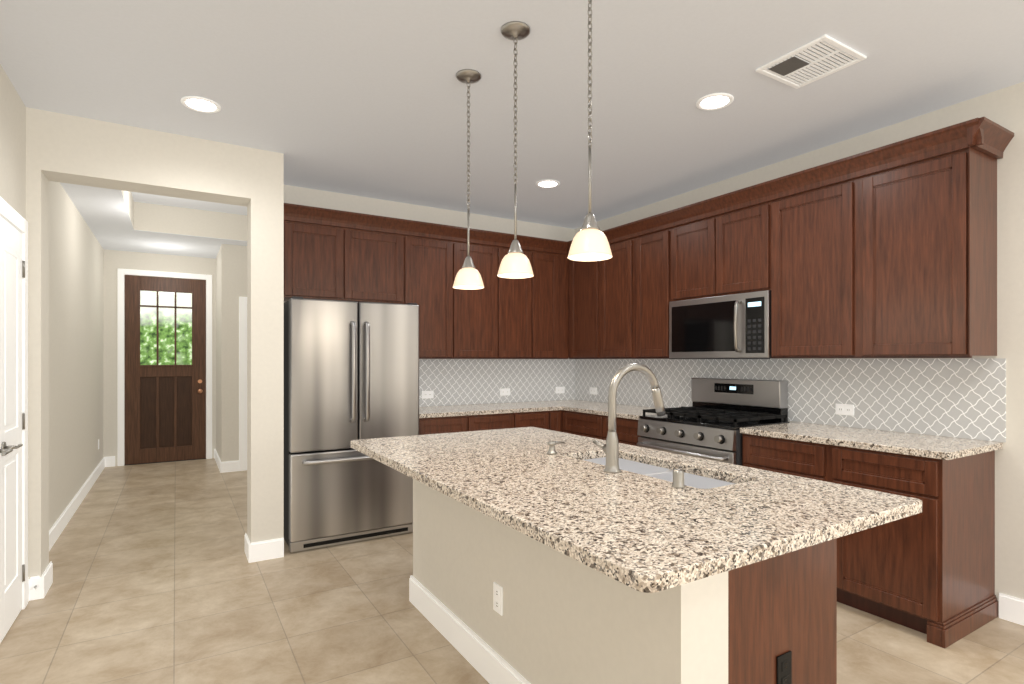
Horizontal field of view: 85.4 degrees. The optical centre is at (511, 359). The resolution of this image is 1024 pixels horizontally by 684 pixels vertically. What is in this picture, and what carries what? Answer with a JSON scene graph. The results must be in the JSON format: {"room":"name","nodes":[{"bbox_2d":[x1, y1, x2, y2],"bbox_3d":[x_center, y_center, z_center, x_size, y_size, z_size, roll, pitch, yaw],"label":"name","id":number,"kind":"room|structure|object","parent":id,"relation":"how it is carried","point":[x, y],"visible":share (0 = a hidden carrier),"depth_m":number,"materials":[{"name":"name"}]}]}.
{"room":"kitchen","nodes":[
{"label":"kitchen","id":0,"kind":"room"},
{"bbox_2d":[0,64,27,221],"bbox_3d":[-1.638,-0.200,1.141,0.180,3.100,13.890,0,0,-31],"label":"wall","id":1,"kind":"structure","parent":0,"point":[13,112],"depth_m":2.88,"materials":[{"name":"paint"}]},
{"bbox_2d":[0,196,27,642],"bbox_3d":[-2.382,0.292,2.614,0.071,2.115,1.090,0,0,-31],"label":"pantry door","id":2,"kind":"structure","parent":1,"relation":"in","point":[13,413],"depth_m":2.84,"materials":[{"name":"white wood"}]},
{"bbox_2d":[28,108,287,578],"bbox_3d":[-2.213,-0.200,3.570,1.354,3.100,0.240,0,0,-31],"label":"wall","id":3,"kind":"structure","parent":0,"point":[72,340],"depth_m":3.78,"materials":[{"name":"paint"}]},
{"bbox_2d":[28,457,107,588],"bbox_3d":[-4.010,1.285,5.147,0.030,0.130,4.339,0,0,-31],"label":"baseboard","id":4,"kind":"structure","parent":3,"relation":"attached to","point":[67,514],"depth_m":4.75,"materials":[{"name":"white wood"}]},
{"bbox_2d":[117,268,211,465],"bbox_3d":[-4.546,0.092,7.304,1.060,2.515,0.094,0,0,-31],"label":"front door","id":5,"kind":"structure","parent":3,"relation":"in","point":[168,369],"depth_m":7.32,"materials":[{"name":"brown wood"}]},
{"bbox_2d":[214,449,222,472],"bbox_3d":[-3.785,1.285,7.138,0.019,0.130,1.166,0,0,-31],"label":"baseboard","id":6,"kind":"structure","parent":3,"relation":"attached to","point":[220,464],"depth_m":6.91,"materials":[{"name":"white wood"}]},
{"bbox_2d":[239,297,246,470],"bbox_3d":[-2.979,0.290,6.952,0.793,2.120,0.020,0,0,-31],"label":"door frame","id":7,"kind":"structure","parent":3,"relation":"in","point":[242,383],"depth_m":6.76,"materials":[{"name":"white wood"}]},
{"bbox_2d":[288,185,575,406],"bbox_3d":[-0.718,-0.200,5.253,3.166,3.100,0.130,0,0,-31],"label":"wall","id":8,"kind":"structure","parent":0,"point":[296,195],"depth_m":5.09,"materials":[{"name":"paint"}]},
{"bbox_2d":[284,203,355,300],"bbox_3d":[-1.610,-0.823,4.437,0.570,0.695,0.338,0,0,-31],"label":"upper cabinet","id":9,"kind":"object","parent":8,"relation":"attached to","point":[320,244],"depth_m":4.31,"materials":[{"name":"brown wood"}]},
{"bbox_2d":[356,213,407,303],"bbox_3d":[-1.235,-0.823,4.663,0.562,0.695,0.338,0,0,-31],"label":"upper cabinet","id":10,"kind":"object","parent":8,"relation":"attached to","point":[381,242],"depth_m":4.57,"materials":[{"name":"brown wood"}]},
{"bbox_2d":[408,221,463,358],"bbox_3d":[-0.801,-0.596,4.927,0.590,1.148,0.338,0,0,-31],"label":"upper cabinet","id":11,"kind":"object","parent":8,"relation":"attached to","point":[435,252],"depth_m":4.83,"materials":[{"name":"brown wood"}]},
{"bbox_2d":[464,229,507,358],"bbox_3d":[-0.410,-0.596,5.164,0.585,1.148,0.338,0,0,-31],"label":"upper cabinet","id":12,"kind":"object","parent":8,"relation":"attached to","point":[485,309],"depth_m":5.08,"materials":[{"name":"brown wood"}]},
{"bbox_2d":[419,359,574,406],"bbox_3d":[-0.215,0.210,5.477,2.040,0.437,0.006,0,0,-31],"label":"backsplash","id":13,"kind":"structure","parent":8,"relation":"attached to","point":[452,381],"depth_m":5.49,"materials":[{"name":"grey tile"}]},
{"bbox_2d":[422,391,433,398],"bbox_3d":[-0.778,0.320,5.127,0.115,0.070,0.008,0,0,-31],"label":"outlet","id":14,"kind":"object","parent":13,"relation":"attached to","point":[425,394],"depth_m":5.12,"materials":[{"name":"white plastic"}]},
{"bbox_2d":[500,388,509,395],"bbox_3d":[-0.068,0.320,5.557,0.115,0.070,0.008,0,0,-31],"label":"outlet","id":15,"kind":"object","parent":13,"relation":"attached to","point":[506,391],"depth_m":5.55,"materials":[{"name":"white plastic"}]},
{"bbox_2d":[556,387,564,392],"bbox_3d":[0.514,0.320,5.909,0.115,0.070,0.008,0,0,-31],"label":"outlet","id":16,"kind":"object","parent":13,"relation":"attached to","point":[558,389],"depth_m":5.91,"materials":[{"name":"white plastic"}]},
{"bbox_2d":[508,234,539,358],"bbox_3d":[-0.055,-0.596,5.379,0.505,1.148,0.338,0,0,-31],"label":"upper cabinet","id":17,"kind":"object","parent":8,"relation":"attached to","point":[523,293],"depth_m":5.30,"materials":[{"name":"brown wood"}]},
{"bbox_2d":[540,238,551,358],"bbox_3d":[0.212,-0.596,5.540,0.378,1.148,0.338,0,0,-31],"label":"upper cabinet","id":18,"kind":"object","parent":8,"relation":"attached to","point":[545,244],"depth_m":5.42,"materials":[{"name":"brown wood"}]},
{"bbox_2d":[0,458,1023,683],"bbox_3d":[0.212,1.375,2.332,4.860,0.050,13.770,0,0,-31],"label":"floor","id":19,"kind":"structure","parent":0,"point":[158,578],"depth_m":2.90,"materials":[{"name":"tile"}]},
{"bbox_2d":[284,296,418,551],"bbox_3d":[-1.288,0.454,4.347,0.949,1.792,0.770,0,0,-31],"label":"refrigerator","id":20,"kind":"object","parent":19,"relation":"on","point":[351,370],"visible":0.79,"depth_m":4.03,"materials":[{"name":"metal"}]},
{"bbox_2d":[419,415,478,434],"bbox_3d":[-0.697,0.908,4.820,0.522,0.884,0.628,0,0,-31],"label":"base cabinet","id":21,"kind":"object","parent":19,"relation":"on","point":[436,425],"depth_m":4.56,"materials":[{"name":"brown wood"}]},
{"bbox_2d":[479,412,522,430],"bbox_3d":[-0.335,0.908,5.040,0.585,0.884,0.628,0,0,-31],"label":"base cabinet","id":22,"kind":"object","parent":19,"relation":"on","point":[505,420],"depth_m":4.82,"materials":[{"name":"brown wood"}]},
{"bbox_2d":[523,411,542,428],"bbox_3d":[0.016,0.908,5.252,0.495,0.884,0.628,0,0,-31],"label":"base cabinet","id":23,"kind":"object","parent":19,"relation":"on","point":[530,419],"depth_m":5.00,"materials":[{"name":"brown wood"}]},
{"bbox_2d":[543,410,562,431],"bbox_3d":[0.240,0.908,5.348,0.228,0.884,0.696,0,0,-31],"label":"base cabinet","id":24,"kind":"object","parent":19,"relation":"on","point":[552,420],"depth_m":5.11,"materials":[{"name":"brown wood"}]},
{"bbox_2d":[563,410,606,439],"bbox_3d":[0.867,0.908,5.045,0.686,0.884,0.648,0,0,-31],"label":"base cabinet","id":25,"kind":"object","parent":19,"relation":"on","point":[576,423],"depth_m":4.87,"materials":[{"name":"brown wood"}]},
{"bbox_2d":[419,400,607,417],"bbox_3d":[-0.039,0.448,5.211,2.064,0.035,0.640,0,0,-31],"label":"countertop","id":26,"kind":"structure","parent":25,"relation":"on","point":[516,407],"depth_m":5.02,"materials":[{"name":"stone"}]},
{"bbox_2d":[563,404,656,419],"bbox_3d":[1.008,0.448,4.860,0.636,0.035,1.029,0,0,-31],"label":"countertop","id":27,"kind":"structure","parent":25,"relation":"on","point":[622,411],"depth_m":4.86,"materials":[{"name":"stone"}]},
{"bbox_2d":[409,479,836,683],"bbox_3d":[0.263,0.908,2.475,0.776,0.884,1.959,0,0,-31],"label":"kitchen island","id":28,"kind":"object","parent":19,"relation":"on","point":[564,619],"visible":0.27,"depth_m":1.80,"materials":[{"name":"paint"}]},
{"bbox_2d":[493,582,502,615],"bbox_3d":[-0.058,0.980,2.279,0.008,0.115,0.070,0,0,-31],"label":"outlet","id":29,"kind":"object","parent":28,"relation":"attached to","point":[497,589],"depth_m":2.27,"materials":[{"name":"white plastic"}]},
{"bbox_2d":[350,427,921,592],"bbox_3d":[0.199,0.448,2.342,1.177,0.035,2.200,0,0,-31],"label":"island countertop","id":30,"kind":"structure","parent":28,"relation":"on","point":[642,533],"depth_m":1.68,"materials":[{"name":"stone"}]},
{"bbox_2d":[547,441,564,454],"bbox_3d":[0.202,0.400,2.548,0.094,0.059,0.048,0,0,-31],"label":"soap dispenser","id":31,"kind":"object","parent":30,"relation":"on","point":[551,450],"visible":1,"depth_m":2.52,"materials":[{"name":"silver metal"}]},
{"bbox_2d":[593,363,664,472],"bbox_3d":[0.475,0.221,2.229,0.313,0.418,0.131,0,0,-31],"label":"faucet","id":32,"kind":"object","parent":30,"relation":"on","point":[610,448],"visible":1,"depth_m":2.13,"materials":[{"name":"silver metal"}]},
{"bbox_2d":[585,457,734,488],"bbox_3d":[0.559,0.555,2.262,0.352,0.176,0.848,0,0,-31],"label":"sink","id":33,"kind":"object","parent":30,"relation":"in","point":[693,480],"depth_m":2.31,"materials":[{"name":"silver metal"}]},
{"bbox_2d":[672,469,684,487],"bbox_3d":[0.563,0.399,1.879,0.044,0.060,0.044,0,0,-31],"label":"air gap","id":34,"kind":"object","parent":30,"relation":"on","point":[678,478],"visible":1,"depth_m":1.86,"materials":[{"name":"silver metal"}]},
{"bbox_2d":[777,651,791,683],"bbox_3d":[0.827,0.950,1.684,0.070,0.115,0.008,0,0,-31],"label":"outlet","id":35,"kind":"object","parent":28,"relation":"attached to","point":[784,668],"depth_m":1.68,"materials":[{"name":"black plastic"}]},
{"bbox_2d":[607,416,640,445],"bbox_3d":[1.135,0.908,4.659,0.628,0.884,0.552,0,0,-31],"label":"base cabinet","id":36,"kind":"object","parent":19,"relation":"on","point":[626,429],"depth_m":4.42,"materials":[{"name":"brown wood"}]},
{"bbox_2d":[636,378,789,465],"bbox_3d":[1.436,0.748,4.018,0.756,1.205,0.844,0,0,-31],"label":"range","id":37,"kind":"object","parent":19,"relation":"on","point":[714,418],"visible":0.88,"depth_m":3.93,"materials":[{"name":"silver metal"}]},
{"bbox_2d":[743,434,822,480],"bbox_3d":[1.864,0.908,3.455,0.628,0.884,0.550,0,0,-31],"label":"base cabinet","id":38,"kind":"object","parent":19,"relation":"on","point":[785,456],"depth_m":3.28,"materials":[{"name":"brown wood"}]},
{"bbox_2d":[823,444,997,647],"bbox_3d":[2.143,0.908,2.994,0.628,0.884,0.529,0,0,-31],"label":"base cabinet","id":39,"kind":"object","parent":19,"relation":"on","point":[929,570],"depth_m":2.77,"materials":[{"name":"brown wood"}]},
{"bbox_2d":[740,422,1002,459],"bbox_3d":[2.005,0.448,3.211,0.638,0.035,1.115,0,0,-31],"label":"countertop","id":40,"kind":"structure","parent":39,"relation":"on","point":[935,447],"depth_m":3.00,"materials":[{"name":"stone"}]},
{"bbox_2d":[0,0,1023,258],"bbox_3d":[0.272,-1.597,2.369,4.720,0.405,13.770,0,0,-31],"label":"ceiling","id":41,"kind":"structure","parent":0,"point":[364,98],"depth_m":2.88,"materials":[{"name":"paint"}]},
{"bbox_2d":[181,96,220,112],"bbox_3d":[-1.726,-1.415,3.082,0.196,0.008,0.196,0,0,-31],"label":"recessed light","id":42,"kind":"object","parent":41,"relation":"in","point":[200,104],"visible":1,"depth_m":3.08,"materials":[{"name":"white plastic"}]},
{"bbox_2d":[453,69,483,289],"bbox_3d":[-0.217,-0.891,2.771,0.158,1.057,0.158,0,0,-31],"label":"pendant light","id":43,"kind":"object","parent":41,"relation":"hanging from","point":[468,276],"visible":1,"depth_m":2.75,"materials":[{"name":"white glass"}]},
{"bbox_2d":[497,21,533,278],"bbox_3d":[0.015,-0.891,2.388,0.158,1.057,0.158,0,0,-31],"label":"pendant light","id":44,"kind":"object","parent":41,"relation":"hanging from","point":[515,263],"visible":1,"depth_m":2.37,"materials":[{"name":"white glass"}]},
{"bbox_2d":[536,180,559,187],"bbox_3d":[0.289,-1.415,4.465,0.196,0.008,0.196,0,0,-31],"label":"recessed light","id":45,"kind":"object","parent":41,"relation":"in","point":[548,183],"visible":1,"depth_m":4.45,"materials":[{"name":"white plastic"}]},
{"bbox_2d":[568,0,612,260],"bbox_3d":[0.275,-0.891,1.959,0.158,1.057,0.158,0,0,-31],"label":"pendant light","id":46,"kind":"object","parent":41,"relation":"hanging from","point":[590,242],"visible":1,"depth_m":1.94,"materials":[{"name":"white glass"}]},
{"bbox_2d":[696,93,733,109],"bbox_3d":[1.113,-1.415,3.047,0.196,0.008,0.196,0,0,-31],"label":"recessed light","id":47,"kind":"object","parent":41,"relation":"in","point":[715,101],"visible":1,"depth_m":3.04,"materials":[{"name":"white plastic"}]},
{"bbox_2d":[756,34,866,88],"bbox_3d":[1.423,-1.413,2.650,0.344,0.012,0.344,0,0,-31],"label":"ceiling vent","id":48,"kind":"object","parent":41,"relation":"in","point":[825,55],"visible":1,"depth_m":2.63,"materials":[{"name":"white metal"}]},
{"bbox_2d":[576,82,1023,616],"bbox_3d":[3.268,-0.035,1.862,0.120,2.770,10.040,0,0,-31],"label":"wall","id":49,"kind":"structure","parent":0,"point":[1004,107],"depth_m":2.90,"materials":[{"name":"paint"}]},
{"bbox_2d":[572,260,595,358],"bbox_3d":[0.825,-0.596,5.451,0.338,1.148,0.489,0,0,-31],"label":"upper cabinet","id":50,"kind":"object","parent":49,"relation":"attached to","point":[583,272],"depth_m":5.35,"materials":[{"name":"brown wood"}]},
{"bbox_2d":[596,222,631,358],"bbox_3d":[1.070,-0.596,5.046,0.338,1.148,0.457,0,0,-31],"label":"upper cabinet","id":51,"kind":"object","parent":49,"relation":"attached to","point":[614,274],"depth_m":4.96,"materials":[{"name":"brown wood"}]},
{"bbox_2d":[632,209,675,358],"bbox_3d":[1.311,-0.596,4.647,0.338,1.148,0.476,0,0,-31],"label":"upper cabinet","id":52,"kind":"object","parent":49,"relation":"attached to","point":[653,238],"depth_m":4.58,"materials":[{"name":"brown wood"}]},
{"bbox_2d":[676,201,703,300],"bbox_3d":[1.527,-0.817,4.290,0.338,0.705,0.499,0,0,-31],"label":"upper cabinet","id":53,"kind":"object","parent":49,"relation":"attached to","point":[689,218],"depth_m":4.24,"materials":[{"name":"brown wood"}]},
{"bbox_2d":[704,181,771,297],"bbox_3d":[1.720,-0.817,3.973,0.338,0.705,0.499,0,0,-31],"label":"upper cabinet","id":54,"kind":"object","parent":49,"relation":"attached to","point":[738,223],"depth_m":3.87,"materials":[{"name":"brown wood"}]},
{"bbox_2d":[669,290,771,358],"bbox_3d":[1.591,-0.234,4.112,0.414,0.456,0.864,0,0,-31],"label":"microwave","id":55,"kind":"object","parent":54,"relation":"attached to","point":[735,326],"visible":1,"depth_m":3.97,"materials":[{"name":"silver metal"}]},
{"bbox_2d":[575,358,1005,441],"bbox_3d":[1.624,0.210,4.455,0.006,0.437,3.659,0,0,-31],"label":"backsplash","id":56,"kind":"structure","parent":49,"relation":"attached to","point":[961,398],"depth_m":3.49,"materials":[{"name":"grey tile"}]},
{"bbox_2d":[590,387,596,394],"bbox_3d":[0.839,0.320,5.735,0.008,0.070,0.115,0,0,-31],"label":"outlet","id":57,"kind":"object","parent":56,"relation":"attached to","point":[592,390],"depth_m":5.73,"materials":[{"name":"white plastic"}]},
{"bbox_2d":[836,404,853,415],"bbox_3d":[2.145,0.320,3.579,0.008,0.070,0.115,0,0,-31],"label":"outlet","id":58,"kind":"object","parent":56,"relation":"attached to","point":[844,409],"depth_m":3.57,"materials":[{"name":"white plastic"}]},
{"bbox_2d":[771,157,851,357],"bbox_3d":[1.973,-0.596,3.554,0.338,1.148,0.620,0,0,-31],"label":"upper cabinet","id":59,"kind":"object","parent":49,"relation":"attached to","point":[811,295],"depth_m":3.43,"materials":[{"name":"brown wood"}]},
{"bbox_2d":[852,121,999,356],"bbox_3d":[2.272,-0.596,3.062,0.338,1.148,0.532,0,0,-31],"label":"upper cabinet","id":60,"kind":"object","parent":49,"relation":"attached to","point":[888,251],"depth_m":2.91,"materials":[{"name":"brown wood"}]},
{"bbox_2d":[999,593,1023,625],"bbox_3d":[4.151,1.285,0.273,0.016,0.130,6.165,0,0,-31],"label":"baseboard","id":61,"kind":"structure","parent":49,"relation":"attached to","point":[1011,608],"depth_m":2.86,"materials":[{"name":"white wood"}]}
]}

